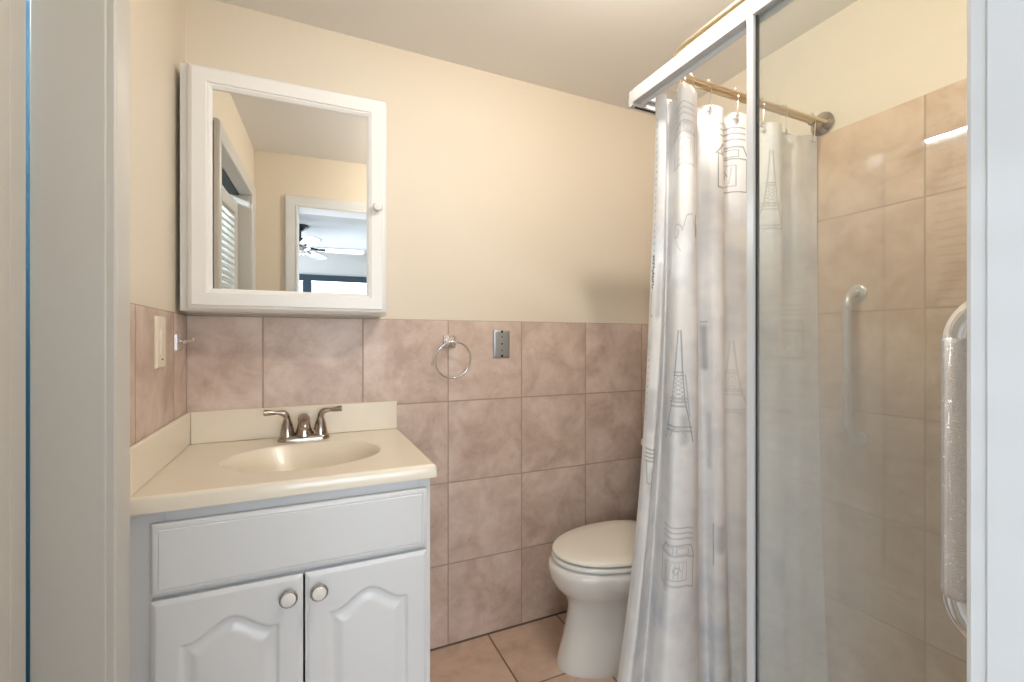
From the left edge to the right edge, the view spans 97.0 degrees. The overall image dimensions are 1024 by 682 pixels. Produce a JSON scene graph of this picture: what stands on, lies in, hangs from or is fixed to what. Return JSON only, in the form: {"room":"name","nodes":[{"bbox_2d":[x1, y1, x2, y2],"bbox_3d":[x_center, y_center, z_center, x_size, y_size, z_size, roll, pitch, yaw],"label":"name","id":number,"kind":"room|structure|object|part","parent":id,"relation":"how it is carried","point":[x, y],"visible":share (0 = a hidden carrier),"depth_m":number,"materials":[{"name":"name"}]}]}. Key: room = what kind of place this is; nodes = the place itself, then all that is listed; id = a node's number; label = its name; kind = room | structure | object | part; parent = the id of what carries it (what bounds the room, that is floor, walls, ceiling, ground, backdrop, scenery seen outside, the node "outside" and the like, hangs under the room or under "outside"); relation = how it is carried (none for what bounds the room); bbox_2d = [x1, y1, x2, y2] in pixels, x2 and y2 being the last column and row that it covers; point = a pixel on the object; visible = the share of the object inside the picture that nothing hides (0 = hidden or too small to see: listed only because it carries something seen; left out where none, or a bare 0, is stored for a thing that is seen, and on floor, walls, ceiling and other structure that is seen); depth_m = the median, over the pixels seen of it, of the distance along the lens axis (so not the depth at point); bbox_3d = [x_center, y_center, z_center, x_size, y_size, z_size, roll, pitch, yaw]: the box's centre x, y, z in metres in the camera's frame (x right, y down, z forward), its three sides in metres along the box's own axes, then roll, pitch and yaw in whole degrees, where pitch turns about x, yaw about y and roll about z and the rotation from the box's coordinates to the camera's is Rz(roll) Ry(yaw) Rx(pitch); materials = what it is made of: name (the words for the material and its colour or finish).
{"room":"bathroom","nodes":[
{"label":"bathroom","id":0,"kind":"room"},
{"bbox_2d":[26,0,29,681],"bbox_3d":[-1.092,0.050,0.327,0.784,2.400,1.500,0,0,-24],"label":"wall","id":1,"kind":"structure","parent":0,"point":[27,1],"depth_m":1.07,"materials":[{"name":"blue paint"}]},
{"bbox_2d":[130,0,184,313],"bbox_3d":[-0.766,0.050,0.682,0.103,2.400,1.736,0,0,-24],"label":"wall","id":2,"kind":"structure","parent":0,"point":[157,27],"depth_m":1.19,"materials":[{"name":"beige paint"}]},
{"bbox_2d":[30,0,106,681],"bbox_3d":[-0.690,0.211,0.524,0.110,2.077,0.755,0,0,-24],"label":"door frame","id":3,"kind":"structure","parent":2,"relation":"in","point":[68,38],"depth_m":0.86,"materials":[{"name":"grey"}]},
{"bbox_2d":[0,0,25,681],"bbox_3d":[-0.726,0.234,0.503,0.026,2.008,0.729,0,0,-29],"label":"wall","id":4,"kind":"structure","parent":3,"relation":"attached to","point":[12,12],"depth_m":0.78,"materials":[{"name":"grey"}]},
{"bbox_2d":[107,0,129,681],"bbox_3d":[-0.631,0.183,0.551,0.022,2.134,0.878,0,0,-24],"label":"trim","id":5,"kind":"structure","parent":2,"relation":"attached to","point":[118,11],"depth_m":0.91,"materials":[{"name":"grey"}]},
{"bbox_2d":[130,303,186,445],"bbox_3d":[-0.935,0.582,1.187,0.006,1.336,0.665,0,0,-24],"label":"wall tile","id":6,"kind":"structure","parent":2,"relation":"attached to","point":[158,397],"depth_m":1.16,"materials":[{"name":"pink tile"}]},
{"bbox_2d":[154,315,165,368],"bbox_3d":[-0.936,0.003,1.210,0.012,0.138,0.078,0,0,-24],"label":"light switch","id":7,"kind":"object","parent":2,"relation":"attached to","point":[159,321],"visible":1,"depth_m":1.19,"materials":[{"name":"beige plastic"}]},
{"bbox_2d":[176,334,195,349],"bbox_3d":[-1.001,0.004,1.396,0.047,0.048,0.046,0,0,-24],"label":"robe hook","id":8,"kind":"object","parent":2,"relation":"attached to","point":[180,341],"visible":1,"depth_m":1.38,"materials":[{"name":"silver metal"}]},
{"bbox_3d":[-1.014,0.004,1.390,0.018,0.048,0.046,0,0,-24],"label":"mounting plate","id":9,"kind":"part","parent":8,"relation":"part of","materials":[{"name":"silver metal"}]},
{"bbox_2d":[185,0,654,323],"bbox_3d":[-0.169,0.050,1.970,2.297,2.400,0.114,0,0,-24],"label":"wall","id":10,"kind":"structure","parent":0,"point":[509,199],"depth_m":1.93,"materials":[{"name":"beige paint"}]},
{"bbox_2d":[180,62,386,316],"bbox_3d":[-0.743,-0.470,1.531,0.616,0.757,0.198,0,0,-24],"label":"upper cabinet","id":11,"kind":"object","parent":10,"relation":"attached to","point":[283,185],"visible":1,"depth_m":1.47,"materials":[{"name":"white paint"}]},
{"bbox_2d":[212,89,366,293],"bbox_3d":[-0.717,-0.470,1.491,0.460,0.621,0.005,0,0,-23],"label":"mirror glass","id":12,"kind":"object","parent":11,"relation":"attached to","point":[289,181],"depth_m":1.48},
{"bbox_3d":[-0.464,-0.463,1.564,0.033,0.033,0.027,0,0,-23],"label":"knob","id":13,"kind":"part","parent":11,"relation":"part of","materials":[{"name":"white ceramic"}]},
{"bbox_2d":[191,401,396,443],"bbox_3d":[-0.752,0.286,1.628,0.668,0.107,0.012,0,0,-24],"label":"backsplash","id":14,"kind":"structure","parent":10,"relation":"attached to","point":[215,426],"depth_m":1.59,"materials":[{"name":"beige stone"}]},
{"bbox_2d":[187,315,648,648],"bbox_3d":[-0.140,0.582,1.917,2.047,1.336,0.006,0,0,-24],"label":"wall tile","id":15,"kind":"structure","parent":10,"relation":"attached to","point":[538,444],"depth_m":1.92,"materials":[{"name":"pink tile"}]},
{"bbox_2d":[434,335,470,378],"bbox_3d":[-0.243,0.064,1.831,0.154,0.178,0.066,0,0,-24],"label":"towel ring","id":16,"kind":"object","parent":10,"relation":"attached to","point":[449,341],"visible":1,"depth_m":1.83,"materials":[{"name":"silver metal"}]},
{"bbox_3d":[-0.255,0.001,1.853,0.054,0.052,0.015,0,0,-24],"label":"mounting plate","id":17,"kind":"part","parent":16,"relation":"part of","materials":[{"name":"silver metal"}]},
{"bbox_2d":[430,610,566,650],"bbox_3d":[0.175,1.247,2.055,1.360,0.006,0.004,0,0,-24],"label":"baseboard","id":18,"kind":"structure","parent":10,"relation":"attached to","point":[475,637],"depth_m":1.94,"materials":[{"name":"brown tile"}]},
{"bbox_2d":[493,330,509,357],"bbox_3d":[-0.045,0.012,1.951,0.077,0.120,0.011,0,0,-24],"label":"wall plate","id":19,"kind":"object","parent":10,"relation":"attached to","point":[501,338],"visible":1,"depth_m":1.95,"materials":[{"name":"silver metal"}]},
{"bbox_2d":[430,612,617,681],"bbox_3d":[0.190,1.310,1.180,2.297,0.120,1.850,0,0,-24],"label":"floor","id":20,"kind":"structure","parent":0,"point":[526,652],"depth_m":1.78,"materials":[{"name":"tile"}]},
{"bbox_2d":[130,478,429,681],"bbox_3d":[-0.638,0.813,1.354,0.672,0.874,0.600,0,0,-24],"label":"vanity cabinet","id":21,"kind":"object","parent":20,"relation":"on","point":[334,585],"visible":1,"depth_m":1.10,"materials":[{"name":"white paint"}]},
{"bbox_3d":[-0.655,0.854,1.059,0.302,0.562,0.020,0,0,-24],"label":"door","id":22,"kind":"part","parent":21,"relation":"part of","materials":[{"name":"white paint"}]},
{"bbox_2d":[130,401,436,515],"bbox_3d":[-0.638,0.354,1.371,0.685,0.242,0.574,0,0,-24],"label":"countertop","id":23,"kind":"structure","parent":21,"relation":"on","point":[168,473],"depth_m":1.32,"materials":[{"name":"beige stone"}]},
{"bbox_2d":[263,406,341,442],"bbox_3d":[-0.703,0.284,1.530,0.247,0.112,0.133,0,0,-24],"label":"faucet","id":24,"kind":"object","parent":23,"relation":"on","point":[304,432],"visible":1,"depth_m":1.54,"materials":[{"name":"silver metal"}]},
{"bbox_3d":[-0.787,0.277,1.534,0.096,0.098,0.048,0,0,-24],"label":"handle","id":25,"kind":"part","parent":24,"relation":"part of","materials":[{"name":"silver metal"}]},
{"bbox_3d":[-0.719,0.331,1.565,0.164,0.018,0.056,0,0,-24],"label":"plate","id":26,"kind":"part","parent":24,"relation":"part of","materials":[{"name":"silver metal"}]},
{"bbox_3d":[-0.702,0.286,1.529,0.072,0.080,0.131,0,0,-24],"label":"spout","id":27,"kind":"part","parent":24,"relation":"part of","materials":[{"name":"silver metal"}]},
{"bbox_3d":[-0.649,0.277,1.596,0.096,0.098,0.048,0,0,-24],"label":"handle","id":28,"kind":"part","parent":24,"relation":"part of","materials":[{"name":"silver metal"}]},
{"bbox_3d":[-0.536,0.617,1.087,0.040,0.040,0.029,0,0,-24],"label":"knob","id":29,"kind":"part","parent":21,"relation":"part of","materials":[{"name":"silver metal"}]},
{"bbox_3d":[-0.515,0.483,1.123,0.611,0.158,0.020,0,0,-24],"label":"false drawer","id":30,"kind":"part","parent":21,"relation":"part of","materials":[{"name":"white paint"}]},
{"bbox_3d":[-0.474,0.617,1.115,0.040,0.040,0.029,0,0,-24],"label":"knob","id":31,"kind":"part","parent":21,"relation":"part of","materials":[{"name":"silver metal"}]},
{"bbox_3d":[-0.375,0.854,1.187,0.304,0.562,0.020,0,0,-24],"label":"door","id":32,"kind":"part","parent":21,"relation":"part of","materials":[{"name":"white paint"}]},
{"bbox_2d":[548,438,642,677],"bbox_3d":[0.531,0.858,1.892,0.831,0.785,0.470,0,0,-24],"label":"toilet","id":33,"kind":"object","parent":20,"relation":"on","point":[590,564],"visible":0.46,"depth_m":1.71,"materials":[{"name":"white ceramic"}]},
{"bbox_3d":[0.448,1.050,1.854,0.649,0.401,0.374,0,0,-24],"label":"bowl","id":34,"kind":"part","parent":33,"relation":"part of","materials":[{"name":"white ceramic"}]},
{"bbox_3d":[0.409,0.837,1.836,0.534,0.016,0.372,0,0,-24],"label":"seat","id":35,"kind":"part","parent":33,"relation":"part of","materials":[{"name":"white plastic"}]},
{"bbox_3d":[0.413,0.814,1.838,0.535,0.021,0.368,0,0,-24],"label":"lid","id":36,"kind":"part","parent":33,"relation":"part of","materials":[{"name":"white"}]},
{"bbox_3d":[0.875,1.195,1.161,0.824,0.110,0.990,0,0,-24],"label":"shower pan","id":37,"kind":"object","parent":20,"relation":"on","visible":0},
{"bbox_2d":[628,0,793,681],"bbox_3d":[0.899,0.187,1.145,0.792,1.906,0.940,0,0,-24],"label":"shower enclosure","id":38,"kind":"object","parent":37,"relation":"on","point":[747,18],"visible":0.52,"depth_m":1.01,"materials":[{"name":"white metal"}]},
{"bbox_3d":[0.541,0.200,1.017,0.022,1.850,0.017,0,0,-24],"label":"post","id":39,"kind":"part","parent":38,"relation":"part of","materials":[{"name":"white metal"}]},
{"bbox_2d":[671,0,833,135],"bbox_3d":[0.913,-0.780,1.111,0.797,0.080,0.853,0,0,-24],"label":"curtain rod","id":40,"kind":"object","parent":38,"relation":"attached to","point":[824,120],"visible":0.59,"depth_m":1.42,"materials":[{"name":"gold metal"}]},
{"bbox_2d":[671,81,678,94],"bbox_3d":[0.463,-0.752,1.292,0.029,0.107,0.018,0,0,41],"label":"curtain hook","id":41,"kind":"object","parent":40,"relation":"hanging from","point":[676,92],"visible":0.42,"depth_m":1.28,"materials":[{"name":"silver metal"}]},
{"bbox_2d":[704,79,711,112],"bbox_3d":[0.606,-0.752,1.395,0.018,0.107,0.029,0,0,-5],"label":"curtain hook","id":42,"kind":"object","parent":40,"relation":"hanging from","point":[708,80],"visible":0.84,"depth_m":1.38,"materials":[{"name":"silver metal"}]},
{"bbox_2d":[730,87,738,120],"bbox_3d":[0.711,-0.752,1.443,0.018,0.107,0.029,0,0,-5],"label":"curtain hook","id":43,"kind":"object","parent":40,"relation":"hanging from","point":[735,88],"visible":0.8,"depth_m":1.43,"materials":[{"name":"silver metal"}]},
{"bbox_2d":[759,96,764,127],"bbox_3d":[0.821,-0.752,1.493,0.018,0.107,0.029,0,0,-5],"label":"curtain hook","id":44,"kind":"object","parent":40,"relation":"hanging from","point":[762,124],"visible":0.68,"depth_m":1.48,"materials":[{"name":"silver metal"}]},
{"bbox_2d":[779,103,787,134],"bbox_3d":[0.927,-0.752,1.541,0.018,0.107,0.029,0,0,-5],"label":"curtain hook","id":45,"kind":"object","parent":40,"relation":"hanging from","point":[784,104],"visible":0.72,"depth_m":1.53,"materials":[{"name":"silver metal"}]},
{"bbox_2d":[807,113,815,142],"bbox_3d":[1.062,-0.752,1.603,0.018,0.107,0.029,0,0,-5],"label":"curtain hook","id":46,"kind":"object","parent":40,"relation":"hanging from","point":[813,138],"visible":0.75,"depth_m":1.59,"materials":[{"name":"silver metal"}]},
{"label":"curtain hook","id":47,"kind":"object","parent":40,"relation":"hanging from","visible":0},
{"bbox_2d":[617,81,827,681],"bbox_3d":[0.701,0.233,1.446,0.875,1.935,0.146,0,0,-24],"label":"shower curtain","id":48,"kind":"object","parent":47,"relation":"hanging from","point":[686,619],"visible":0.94,"depth_m":1.43,"materials":[{"name":"white fabric"}]},
{"bbox_2d":[216,0,857,115],"bbox_3d":[0.190,-1.210,1.180,2.297,0.120,1.850,0,0,-24],"label":"ceiling","id":49,"kind":"structure","parent":0,"point":[598,50],"depth_m":1.68,"materials":[{"name":"white paint"}]},
{"bbox_2d":[697,0,966,136],"bbox_3d":[1.207,0.050,1.580,0.114,2.400,1.736,0,0,-24],"label":"wall","id":50,"kind":"structure","parent":0,"point":[869,58],"depth_m":1.52,"materials":[{"name":"beige paint"}]},
{"bbox_2d":[842,285,867,447],"bbox_3d":[1.130,0.085,1.508,0.074,0.547,0.057,0,0,-24],"label":"grab bar","id":51,"kind":"object","parent":50,"relation":"attached to","point":[857,293],"visible":1,"depth_m":1.49,"materials":[{"name":"white metal"}]},
{"bbox_2d":[817,78,966,681],"bbox_3d":[1.127,0.255,1.611,0.006,1.990,1.600,0,0,-24],"label":"wall tile","id":52,"kind":"structure","parent":50,"relation":"attached to","point":[892,182],"depth_m":1.45,"materials":[{"name":"tile"}]},
{"bbox_3d":[0.551,0.050,0.399,2.059,2.400,0.130,0,0,-24],"label":"wall","id":53,"kind":"structure","parent":0,"visible":0},
{"bbox_2d":[941,300,966,639],"bbox_3d":[0.522,0.145,0.499,0.074,0.454,0.075,0,0,-24],"label":"grab bar","id":54,"kind":"object","parent":53,"relation":"attached to","point":[954,334],"visible":0.47,"depth_m":0.51,"materials":[{"name":"silver metal"}]},
{"bbox_2d":[967,0,985,681],"bbox_3d":[0.119,0.176,0.286,0.841,2.148,0.022,0,0,-24],"label":"trim","id":55,"kind":"structure","parent":53,"relation":"attached to","point":[976,9],"depth_m":0.43,"materials":[{"name":"white"}]},
{"bbox_2d":[986,0,1023,681],"bbox_3d":[0.151,0.206,0.211,0.721,2.088,0.143,0,0,-24],"label":"door","id":56,"kind":"structure","parent":53,"relation":"in","point":[1004,18],"depth_m":0.41,"materials":[{"name":"white"}]}
]}

